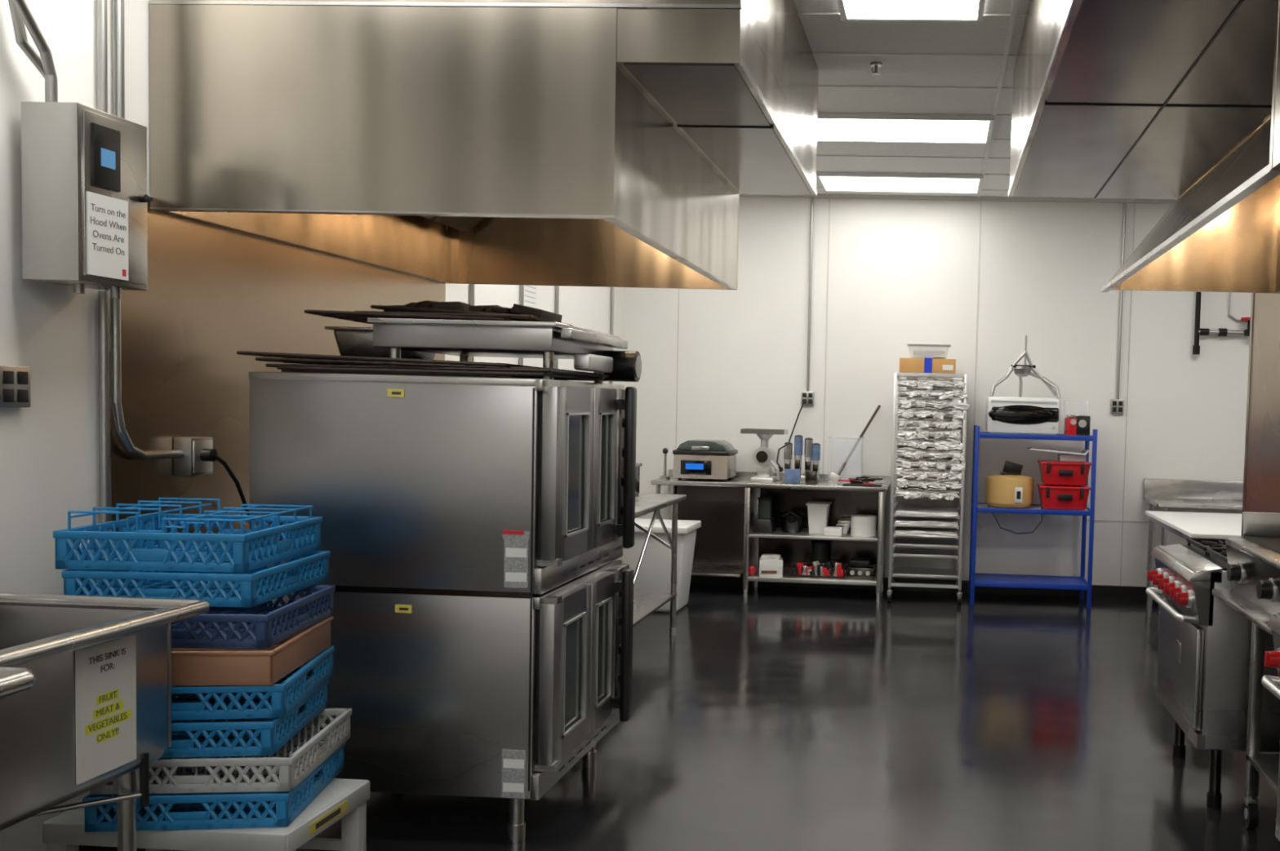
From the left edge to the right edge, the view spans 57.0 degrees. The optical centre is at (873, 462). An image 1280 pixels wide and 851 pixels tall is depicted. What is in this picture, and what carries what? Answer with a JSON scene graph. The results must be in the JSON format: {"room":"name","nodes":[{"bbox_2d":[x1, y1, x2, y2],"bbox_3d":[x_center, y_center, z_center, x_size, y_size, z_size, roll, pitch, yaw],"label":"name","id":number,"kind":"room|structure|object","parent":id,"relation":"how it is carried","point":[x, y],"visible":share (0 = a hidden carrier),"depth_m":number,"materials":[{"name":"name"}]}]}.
{"room":"commercial kitchen","nodes":[
{"label":"commercial kitchen","id":0,"kind":"room"},
{"bbox_2d":[0,0,624,850],"bbox_3d":[-2.439,-0.346,3.683,0.100,3.200,11.500,2,3,3],"label":"wall","id":1,"kind":"structure","parent":0,"point":[50,457],"depth_m":3.36,"materials":[{"name":"paint"}]},
{"bbox_2d":[0,365,31,407],"bbox_3d":[-2.404,-0.211,3.186,0.033,0.116,0.110,2,3,3],"label":"wall outlet","id":2,"kind":"object","parent":1,"relation":"attached to","point":[15,381],"visible":1,"depth_m":3.18,"materials":[{"name":"black plastic"}]},
{"bbox_2d":[8,0,124,119],"bbox_3d":[-2.318,-1.325,3.295,0.084,1.200,0.544,1,3,-1],"label":"conduit","id":3,"kind":"object","parent":1,"relation":"attached to","point":[21,15],"visible":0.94,"depth_m":3.47,"materials":[{"name":"silver metal"}]},
{"bbox_2d":[21,102,152,298],"bbox_3d":[-2.282,-0.745,3.314,0.229,0.520,0.280,2,3,3],"label":"control box","id":4,"kind":"object","parent":1,"relation":"attached to","point":[85,198],"visible":1,"depth_m":3.19,"materials":[{"name":"metal"}]},
{"bbox_2d":[79,845,117,850],"bbox_3d":[-2.425,1.203,3.750,0.012,0.100,11.488,2,3,3],"label":"baseboard","id":5,"kind":"structure","parent":1,"relation":"attached to","point":[82,848],"depth_m":3.58,"materials":[{"name":"black rubber"}]},
{"bbox_2d":[97,290,183,585],"bbox_3d":[-2.374,0.105,3.714,0.036,1.700,0.352,2,3,3],"label":"conduit","id":6,"kind":"object","parent":1,"relation":"attached to","point":[103,296],"visible":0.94,"depth_m":3.55,"materials":[{"name":"silver metal"}]},
{"bbox_2d":[106,196,445,571],"bbox_3d":[-2.324,-0.307,4.792,0.006,1.220,2.440,2,3,3],"label":"wall panel","id":7,"kind":"object","parent":1,"relation":"attached to","point":[214,293],"visible":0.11,"depth_m":4.08,"materials":[{"name":"metal"}]},
{"bbox_2d":[173,436,249,524],"bbox_3d":[-2.311,0.176,4.075,0.131,0.533,0.366,2,3,3],"label":"outlet box","id":8,"kind":"object","parent":7,"relation":"attached to","point":[199,455],"visible":0.74,"depth_m":3.91,"materials":[{"name":"metal"}]},
{"bbox_2d":[524,285,537,308],"bbox_3d":[-2.169,-1.023,7.221,0.004,0.280,0.250,2,3,3],"label":"notice","id":9,"kind":"object","parent":1,"relation":"attached to","point":[530,291],"visible":0.55,"depth_m":7.23,"materials":[{"name":"paper"}]},
{"bbox_2d":[469,284,613,384],"bbox_3d":[-2.131,-1.082,7.642,0.023,2.100,2.724,2,3,3],"label":"conduit","id":10,"kind":"object","parent":1,"relation":"attached to","point":[472,286],"visible":0.23,"depth_m":7.68,"materials":[{"name":"silver metal"}]},
{"bbox_2d":[136,582,1279,850],"bbox_3d":[0.960,1.403,3.571,7.000,0.100,11.700,2,3,3],"label":"floor","id":11,"kind":"structure","parent":0,"point":[774,718],"depth_m":5.01,"materials":[{"name":"grey concrete"}]},
{"bbox_2d":[0,666,35,698],"bbox_3d":[-1.871,0.868,1.777,0.718,0.993,0.648,2,3,3],"label":"table","id":12,"kind":"object","parent":11,"relation":"on","point":[13,681],"visible":1,"depth_m":2.00,"materials":[{"name":"metal"}]},
{"bbox_2d":[0,592,210,850],"bbox_3d":[-2.085,0.745,2.565,0.736,1.150,0.806,2,3,3],"label":"utility sink","id":13,"kind":"object","parent":11,"relation":"on","point":[42,634],"visible":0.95,"depth_m":2.69,"materials":[{"name":"metal"}]},
{"bbox_2d":[75,634,136,785],"bbox_3d":[-1.784,0.570,2.661,0.004,0.305,0.190,2,3,3],"label":"notice","id":14,"kind":"object","parent":13,"relation":"attached to","point":[105,673],"visible":1,"depth_m":2.65,"materials":[{"name":"paper"}]},
{"bbox_2d":[42,777,369,850],"bbox_3d":[-1.878,1.128,3.270,0.685,0.328,0.452,2,3,3],"label":"stand","id":15,"kind":"object","parent":11,"relation":"on","point":[345,800],"visible":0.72,"depth_m":3.07,"materials":[{"name":"plastic"}]},
{"bbox_2d":[82,740,346,832],"bbox_3d":[-1.858,0.917,3.279,0.508,0.092,0.508,1,3,-9],"label":"dish rack","id":16,"kind":"object","parent":15,"relation":"on","point":[288,806],"visible":0.58,"depth_m":3.05,"materials":[{"name":"blue plastic"}]},
{"bbox_2d":[89,708,351,795],"bbox_3d":[-1.845,0.822,3.283,0.508,0.092,0.508,1,3,-8],"label":"dish rack","id":17,"kind":"object","parent":16,"relation":"on","point":[293,770],"visible":0.52,"depth_m":3.06,"materials":[{"name":"grey plastic"}]},
{"bbox_2d":[160,678,328,758],"bbox_3d":[-1.903,0.725,3.272,0.508,0.092,0.508,1,3,-10],"label":"dish rack","id":18,"kind":"object","parent":17,"relation":"on","point":[273,735],"visible":0.41,"depth_m":3.06,"materials":[{"name":"blue plastic"}]},
{"bbox_2d":[171,645,334,720],"bbox_3d":[-1.889,0.629,3.287,0.508,0.092,0.508,1,3,-11],"label":"dish rack","id":19,"kind":"object","parent":18,"relation":"on","point":[286,695],"visible":0.42,"depth_m":3.08,"materials":[{"name":"blue plastic"}]},
{"bbox_2d":[171,616,333,685],"bbox_3d":[-1.897,0.534,3.273,0.512,0.092,0.512,1,3,-9],"label":"dish rack","id":20,"kind":"object","parent":19,"relation":"on","point":[189,667],"visible":0.42,"depth_m":3.06,"materials":[{"name":"brown plastic"}]},
{"bbox_2d":[171,585,335,648],"bbox_3d":[-1.903,0.437,3.289,0.508,0.092,0.508,1,3,-6],"label":"dish rack","id":21,"kind":"object","parent":20,"relation":"on","point":[261,626],"visible":0.47,"depth_m":3.13,"materials":[{"name":"blue plastic"}]},
{"bbox_2d":[62,551,330,607],"bbox_3d":[-1.970,0.336,3.378,0.508,0.092,0.508,1,3,-3],"label":"dish rack","id":22,"kind":"object","parent":21,"relation":"on","point":[255,587],"visible":0.69,"depth_m":3.14,"materials":[{"name":"blue plastic"}]},
{"bbox_2d":[53,497,322,573],"bbox_3d":[-1.992,0.206,3.373,0.508,0.158,0.508,1,3,-3],"label":"dish rack","id":23,"kind":"object","parent":22,"relation":"on","point":[242,550],"visible":1,"depth_m":3.18,"materials":[{"name":"blue plastic"}]},
{"bbox_2d":[248,371,636,844],"bbox_3d":[-1.504,0.472,4.253,1.090,1.560,0.975,2,3,3],"label":"oven","id":24,"kind":"object","parent":11,"relation":"on","point":[475,531],"visible":0.91,"depth_m":3.77,"materials":[{"name":"metal"}]},
{"bbox_2d":[236,351,608,381],"bbox_3d":[-1.576,-0.340,4.132,1.092,0.065,0.748,2,3,3],"label":"racks","id":25,"kind":"object","parent":24,"relation":"on","point":[304,363],"visible":0.98,"depth_m":3.81,"materials":[{"name":"metal"}]},
{"bbox_2d":[324,326,435,359],"bbox_3d":[-1.831,-0.407,4.297,0.281,0.175,0.360,2,3,3],"label":"hotel pan","id":26,"kind":"object","parent":25,"relation":"on","point":[351,341],"visible":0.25,"depth_m":4.14,"materials":[{"name":"metal"}]},
{"bbox_2d":[367,317,641,383],"bbox_3d":[-1.308,-0.397,4.208,0.755,0.192,0.760,2,3,3],"label":"tray","id":27,"kind":"object","parent":25,"relation":"on","point":[590,350],"visible":0.94,"depth_m":3.86,"materials":[{"name":"metal"}]},
{"bbox_2d":[303,300,573,326],"bbox_3d":[-1.546,-0.534,4.125,0.812,0.072,0.564,2,3,3],"label":"racks","id":28,"kind":"object","parent":27,"relation":"on","point":[426,309],"visible":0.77,"depth_m":3.96,"materials":[{"name":"metal"}]},
{"bbox_2d":[632,493,686,635],"bbox_3d":[-1.758,0.657,6.274,0.970,0.980,2.250,2,3,3],"label":"work table","id":29,"kind":"object","parent":11,"relation":"on","point":[645,603],"visible":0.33,"depth_m":7.08,"materials":[{"name":"metal"}]},
{"bbox_2d":[635,462,642,495],"bbox_3d":[-1.596,0.107,7.166,0.240,0.200,0.220,2,3,3],"label":"utensil canister","id":30,"kind":"object","parent":29,"relation":"on","point":[638,465],"visible":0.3,"depth_m":7.20,"materials":[{"name":"metal"}]},
{"bbox_2d":[622,518,701,613],"bbox_3d":[-1.545,0.747,8.246,0.500,0.620,0.500,2,3,3],"label":"waste bin","id":31,"kind":"object","parent":11,"relation":"on","point":[654,575],"visible":0.55,"depth_m":8.05,"materials":[{"name":"white plastic"}]},
{"bbox_2d":[650,469,891,602],"bbox_3d":[-0.797,0.569,9.072,1.830,0.935,0.590,2,3,3],"label":"work table","id":32,"kind":"object","parent":11,"relation":"on","point":[726,544],"visible":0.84,"depth_m":9.31,"materials":[{"name":"metal"}]},
{"bbox_2d":[659,448,670,479],"bbox_3d":[-1.633,0.010,8.969,0.080,0.245,0.080,2,3,3],"label":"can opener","id":33,"kind":"object","parent":32,"relation":"on","point":[664,476],"visible":1,"depth_m":8.96,"materials":[{"name":"metal"}]},
{"bbox_2d":[672,439,737,481],"bbox_3d":[-1.327,-0.018,9.046,0.440,0.310,0.448,2,3,3],"label":"vacuum sealer","id":34,"kind":"object","parent":32,"relation":"on","point":[699,459],"visible":1,"depth_m":8.85,"materials":[{"name":"metal"}]},
{"bbox_2d":[740,428,787,482],"bbox_3d":[-0.860,-0.055,9.037,0.340,0.410,0.330,2,3,3],"label":"grinder","id":35,"kind":"object","parent":32,"relation":"on","point":[763,456],"visible":0.99,"depth_m":8.91,"materials":[{"name":"metal"}]},
{"bbox_2d":[753,497,776,533],"bbox_3d":[-0.852,0.413,8.993,0.156,0.270,0.196,2,3,3],"label":"blender","id":36,"kind":"object","parent":32,"relation":"on","point":[765,523],"visible":1,"depth_m":8.94,"materials":[{"name":"black plastic"}]},
{"bbox_2d":[749,554,782,577],"bbox_3d":[-0.840,0.801,8.911,0.266,0.165,0.187,1,3,-5],"label":"glove box","id":37,"kind":"object","parent":32,"relation":"on","point":[770,565],"visible":1,"depth_m":8.83,"materials":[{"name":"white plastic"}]},
{"bbox_2d":[780,510,804,533],"bbox_3d":[-0.641,0.465,9.018,0.192,0.176,0.222,2,3,3],"label":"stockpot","id":38,"kind":"object","parent":32,"relation":"on","point":[792,522],"visible":1,"depth_m":8.96,"materials":[{"name":"metal"}]},
{"bbox_2d":[776,435,820,484],"bbox_3d":[-0.582,-0.025,8.949,0.329,0.375,0.196,2,3,3],"label":"immersion circulator","id":39,"kind":"object","parent":32,"relation":"on","point":[811,451],"visible":1,"depth_m":8.94,"materials":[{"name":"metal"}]},
{"bbox_2d":[789,560,845,578],"bbox_3d":[-0.432,0.827,8.969,0.426,0.129,0.240,2,3,3],"label":"bottles","id":40,"kind":"object","parent":32,"relation":"on","point":[798,569],"visible":1,"depth_m":8.86,"materials":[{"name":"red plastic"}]},
{"bbox_2d":[802,540,837,568],"bbox_3d":[-0.429,0.760,9.206,0.280,0.240,0.160,2,3,3],"label":"food processor","id":41,"kind":"object","parent":32,"relation":"on","point":[820,548],"visible":0.64,"depth_m":9.14,"materials":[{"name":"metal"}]},
{"bbox_2d":[805,501,843,536],"bbox_3d":[-0.377,0.441,8.987,0.290,0.240,0.320,2,3,3],"label":"storage bin","id":42,"kind":"object","parent":32,"relation":"on","point":[818,511],"visible":1,"depth_m":8.91,"materials":[{"name":"white plastic"}]},
{"bbox_2d":[835,518,851,533],"bbox_3d":[-0.235,0.508,9.138,0.140,0.100,0.250,2,3,3],"label":"pans","id":43,"kind":"object","parent":32,"relation":"on","point":[845,523],"visible":0.57,"depth_m":9.01,"materials":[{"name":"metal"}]},
{"bbox_2d":[827,404,880,484],"bbox_3d":[-0.129,-0.141,9.086,0.541,0.638,0.081,-1,4,-43],"label":"paddle","id":44,"kind":"object","parent":32,"relation":"on","point":[833,478],"visible":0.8,"depth_m":9.04,"materials":[{"name":"metal"}]},
{"bbox_2d":[838,476,882,487],"bbox_3d":[-0.099,0.148,8.827,0.346,0.066,0.140,2,3,3],"label":"utensils","id":45,"kind":"object","parent":32,"relation":"on","point":[855,482],"visible":1,"depth_m":8.80,"materials":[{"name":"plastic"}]},
{"bbox_2d":[845,558,875,580],"bbox_3d":[-0.096,0.832,8.937,0.220,0.140,0.225,2,3,3],"label":"box","id":46,"kind":"object","parent":32,"relation":"on","point":[857,568],"visible":1,"depth_m":8.84,"materials":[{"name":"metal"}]},
{"bbox_2d":[850,515,876,536],"bbox_3d":[-0.075,0.494,8.952,0.200,0.155,0.200,2,3,3],"label":"container","id":47,"kind":"object","parent":32,"relation":"on","point":[860,525],"visible":1,"depth_m":8.87,"materials":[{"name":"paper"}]},
{"bbox_2d":[886,372,969,604],"bbox_3d":[0.436,0.192,8.979,0.588,1.762,0.630,2,3,3],"label":"rack","id":48,"kind":"object","parent":11,"relation":"on","point":[928,449],"visible":1,"depth_m":8.70,"materials":[{"name":"metal"}]},
{"bbox_2d":[899,358,955,373],"bbox_3d":[0.425,-0.745,8.895,0.430,0.116,0.347,2,3,3],"label":"cardboard box","id":49,"kind":"object","parent":48,"relation":"on","point":[906,365],"visible":0.78,"depth_m":8.72,"materials":[{"name":"cardboard"}]},
{"bbox_2d":[906,342,951,359],"bbox_3d":[0.433,-0.859,8.889,0.340,0.114,0.280,2,3,3],"label":"food container","id":50,"kind":"object","parent":49,"relation":"on","point":[916,354],"visible":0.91,"depth_m":8.81,"materials":[{"name":"plastic"}]},
{"bbox_2d":[968,425,1097,608],"bbox_3d":[1.235,0.411,8.954,0.922,1.370,0.472,2,3,3],"label":"shelving unit","id":51,"kind":"object","parent":11,"relation":"on","point":[975,580],"visible":0.87,"depth_m":8.74,"materials":[{"name":"paint"}]},
{"bbox_2d":[985,460,1042,533],"bbox_3d":[1.090,0.264,8.922,0.435,0.550,0.425,2,3,3],"label":"slow cooker","id":52,"kind":"object","parent":51,"relation":"on","point":[1009,488],"visible":1,"depth_m":8.79,"materials":[{"name":"yellow plastic"}]},
{"bbox_2d":[985,396,1060,435],"bbox_3d":[1.159,-0.363,8.890,0.560,0.282,0.342,2,3,3],"label":"machine","id":53,"kind":"object","parent":51,"relation":"on","point":[1003,415],"visible":1,"depth_m":8.74,"materials":[{"name":"white plastic"}]},
{"bbox_2d":[989,335,1060,399],"bbox_3d":[1.181,-0.742,8.901,0.546,0.485,0.265,2,3,3],"label":"juicer","id":54,"kind":"object","parent":53,"relation":"on","point":[1020,371],"visible":0.99,"depth_m":8.85,"materials":[{"name":"metal"}]},
{"bbox_2d":[1036,484,1090,510],"bbox_3d":[1.476,0.270,8.880,0.390,0.176,0.325,2,3,3],"label":"crate","id":55,"kind":"object","parent":51,"relation":"on","point":[1051,496],"visible":1,"depth_m":8.74,"materials":[{"name":"plastic"}]},
{"bbox_2d":[1037,460,1091,485],"bbox_3d":[1.481,0.084,8.871,0.390,0.176,0.325,2,3,3],"label":"crate","id":56,"kind":"object","parent":55,"relation":"on","point":[1051,472],"visible":0.99,"depth_m":8.73,"materials":[{"name":"plastic"}]},
{"bbox_2d":[1026,447,1089,462],"bbox_3d":[1.430,-0.057,8.865,0.460,0.099,0.250,2,3,3],"label":"serving tray","id":57,"kind":"object","parent":56,"relation":"on","point":[1070,456],"visible":1,"depth_m":8.77,"materials":[{"name":"white plastic"}]},
{"bbox_2d":[1063,414,1090,435],"bbox_3d":[1.572,-0.339,8.843,0.190,0.262,0.230,2,3,3],"label":"binders","id":58,"kind":"object","parent":51,"relation":"on","point":[1074,424],"visible":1,"depth_m":8.74,"materials":[{"name":"red plastic"}]},
{"bbox_2d":[1142,478,1243,613],"bbox_3d":[2.910,0.657,8.839,1.540,0.980,0.660,2,3,3],"label":"work table","id":59,"kind":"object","parent":11,"relation":"on","point":[1164,494],"depth_m":9.13,"materials":[{"name":"silver metal"}]},
{"bbox_2d":[1145,511,1242,617],"bbox_3d":[2.361,0.798,7.699,0.800,0.780,1.550,2,3,3],"label":"prep table","id":60,"kind":"object","parent":11,"relation":"on","point":[1184,525],"visible":0.42,"depth_m":7.79,"materials":[{"name":"metal"}]},
{"bbox_2d":[1146,537,1279,808],"bbox_3d":[1.546,0.789,4.672,0.759,1.050,0.782,2,3,3],"label":"gas range","id":61,"kind":"object","parent":11,"relation":"on","point":[1204,646],"visible":0.77,"depth_m":4.33,"materials":[{"name":"metal"}]},
{"bbox_2d":[1211,512,1279,828],"bbox_3d":[1.550,0.746,3.827,0.670,1.220,0.740,2,3,3],"label":"steel table","id":62,"kind":"object","parent":11,"relation":"on","point":[1253,568],"visible":0.99,"depth_m":4.08,"materials":[{"name":"metal"}]},
{"bbox_2d":[1261,612,1279,841],"bbox_3d":[1.471,0.871,2.965,0.724,1.050,0.902,2,3,3],"label":"gas range","id":63,"kind":"object","parent":11,"relation":"on","point":[1272,659],"visible":1,"depth_m":3.35,"materials":[{"name":"metal"}]},
{"bbox_2d":[620,196,1251,587],"bbox_3d":[1.336,-0.518,9.275,7.000,3.200,0.100,2,3,3],"label":"wall","id":64,"kind":"structure","parent":0,"point":[901,273],"depth_m":9.24,"materials":[{"name":"paint"}]},
{"bbox_2d":[788,195,813,442],"bbox_3d":[-0.575,-1.069,9.264,0.220,2.201,0.071,0,3,-25],"label":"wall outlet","id":65,"kind":"object","parent":64,"relation":"attached to","point":[807,397],"visible":0.97,"depth_m":9.27,"materials":[{"name":"grey metal"}]},
{"bbox_2d":[690,574,1154,599],"bbox_3d":[1.291,1.032,9.295,6.800,0.100,0.012,2,3,3],"label":"baseboard","id":66,"kind":"structure","parent":64,"relation":"attached to","point":[1097,591],"depth_m":9.32,"materials":[{"name":"black rubber"}]},
{"bbox_2d":[675,193,1176,586],"bbox_3d":[1.334,-0.565,9.207,6.800,3.100,0.030,2,3,3],"label":"trim","id":67,"kind":"structure","parent":64,"relation":"attached to","point":[819,195],"depth_m":9.19,"materials":[{"name":"white plastic"}]},
{"bbox_2d":[1110,290,1124,413],"bbox_3d":[1.969,-0.879,9.155,0.103,0.978,0.033,2,3,3],"label":"wall outlet","id":68,"kind":"object","parent":64,"relation":"attached to","point":[1117,405],"depth_m":9.15,"materials":[{"name":"grey metal"}]},
{"bbox_2d":[1120,199,1126,266],"bbox_3d":[1.995,-1.824,9.108,0.022,0.528,0.033,2,3,3],"label":"conduit","id":69,"kind":"object","parent":64,"relation":"attached to","point":[1125,203],"depth_m":9.10,"materials":[{"name":"grey metal"}]},
{"bbox_2d":[1192,292,1250,355],"bbox_3d":[2.937,-1.453,9.000,0.766,1.220,0.153,2,3,3],"label":"gas pipe","id":70,"kind":"object","parent":64,"relation":"attached to","point":[1198,331],"visible":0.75,"depth_m":9.05,"materials":[{"name":"metal"}]},
{"bbox_2d":[793,0,1177,199],"bbox_3d":[1.048,-1.891,3.410,7.000,0.100,11.700,2,3,3],"label":"ceiling","id":71,"kind":"structure","parent":0,"point":[824,34],"depth_m":5.95,"materials":[{"name":"tile"}]},
{"bbox_2d":[148,0,818,289],"bbox_3d":[-1.317,-1.411,4.775,1.938,1.120,2.254,2,3,3],"label":"exhaust hood","id":72,"kind":"object","parent":71,"relation":"attached to","point":[553,143],"visible":1,"depth_m":3.70,"materials":[{"name":"metal"}]},
{"bbox_2d":[870,61,882,75],"bbox_3d":[0.015,-1.953,5.673,0.060,0.054,0.060,2,3,3],"label":"sprinkler","id":73,"kind":"object","parent":71,"relation":"attached to","point":[875,64],"depth_m":5.67,"materials":[{"name":"silver metal"}]},
{"bbox_2d":[816,173,982,194],"bbox_3d":[0.204,-2.100,8.613,1.220,0.023,0.600,2,3,3],"label":"ceiling light","id":74,"kind":"object","parent":71,"relation":"in","point":[828,182],"depth_m":8.55,"materials":[{"name":"white plastic"}]},
{"bbox_2d":[817,114,994,144],"bbox_3d":[0.107,-2.021,6.937,1.220,0.023,0.600,2,3,3],"label":"ceiling light","id":75,"kind":"object","parent":71,"relation":"in","point":[869,128],"depth_m":6.88,"materials":[{"name":"white plastic"}]},
{"bbox_2d":[836,0,985,22],"bbox_3d":[0.152,-1.908,4.664,0.610,0.023,0.580,2,3,3],"label":"ceiling light","id":76,"kind":"object","parent":71,"relation":"in","point":[922,11],"depth_m":4.83,"materials":[{"name":"white plastic"}]},
{"bbox_2d":[798,0,1134,199],"bbox_3d":[1.046,-1.837,3.398,6.800,0.006,11.470,2,3,3],"label":"grid","id":77,"kind":"structure","parent":71,"relation":"attached to","point":[1013,15],"depth_m":6.07,"materials":[{"name":"white metal"}]},
{"bbox_2d":[1008,0,1279,293],"bbox_3d":[1.280,-1.325,4.166,1.376,1.092,3.181,2,3,3],"label":"exhaust hood","id":78,"kind":"object","parent":71,"relation":"attached to","point":[1112,99],"visible":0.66,"depth_m":4.19,"materials":[{"name":"metal"}]},
{"bbox_2d":[1269,0,1279,171],"bbox_3d":[1.334,-1.170,1.512,0.955,1.140,2.080,2,3,3],"label":"exhaust hood","id":79,"kind":"object","parent":71,"relation":"attached to","point":[1274,154],"visible":1,"depth_m":2.57,"materials":[{"name":"metal"}]},
{"bbox_2d":[1240,293,1279,537],"bbox_3d":[1.976,-0.203,3.196,0.185,3.200,6.220,2,3,3],"label":"wall partition","id":80,"kind":"structure","parent":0,"point":[1261,478],"depth_m":6.00,"materials":[{"name":"metal"}]}
]}

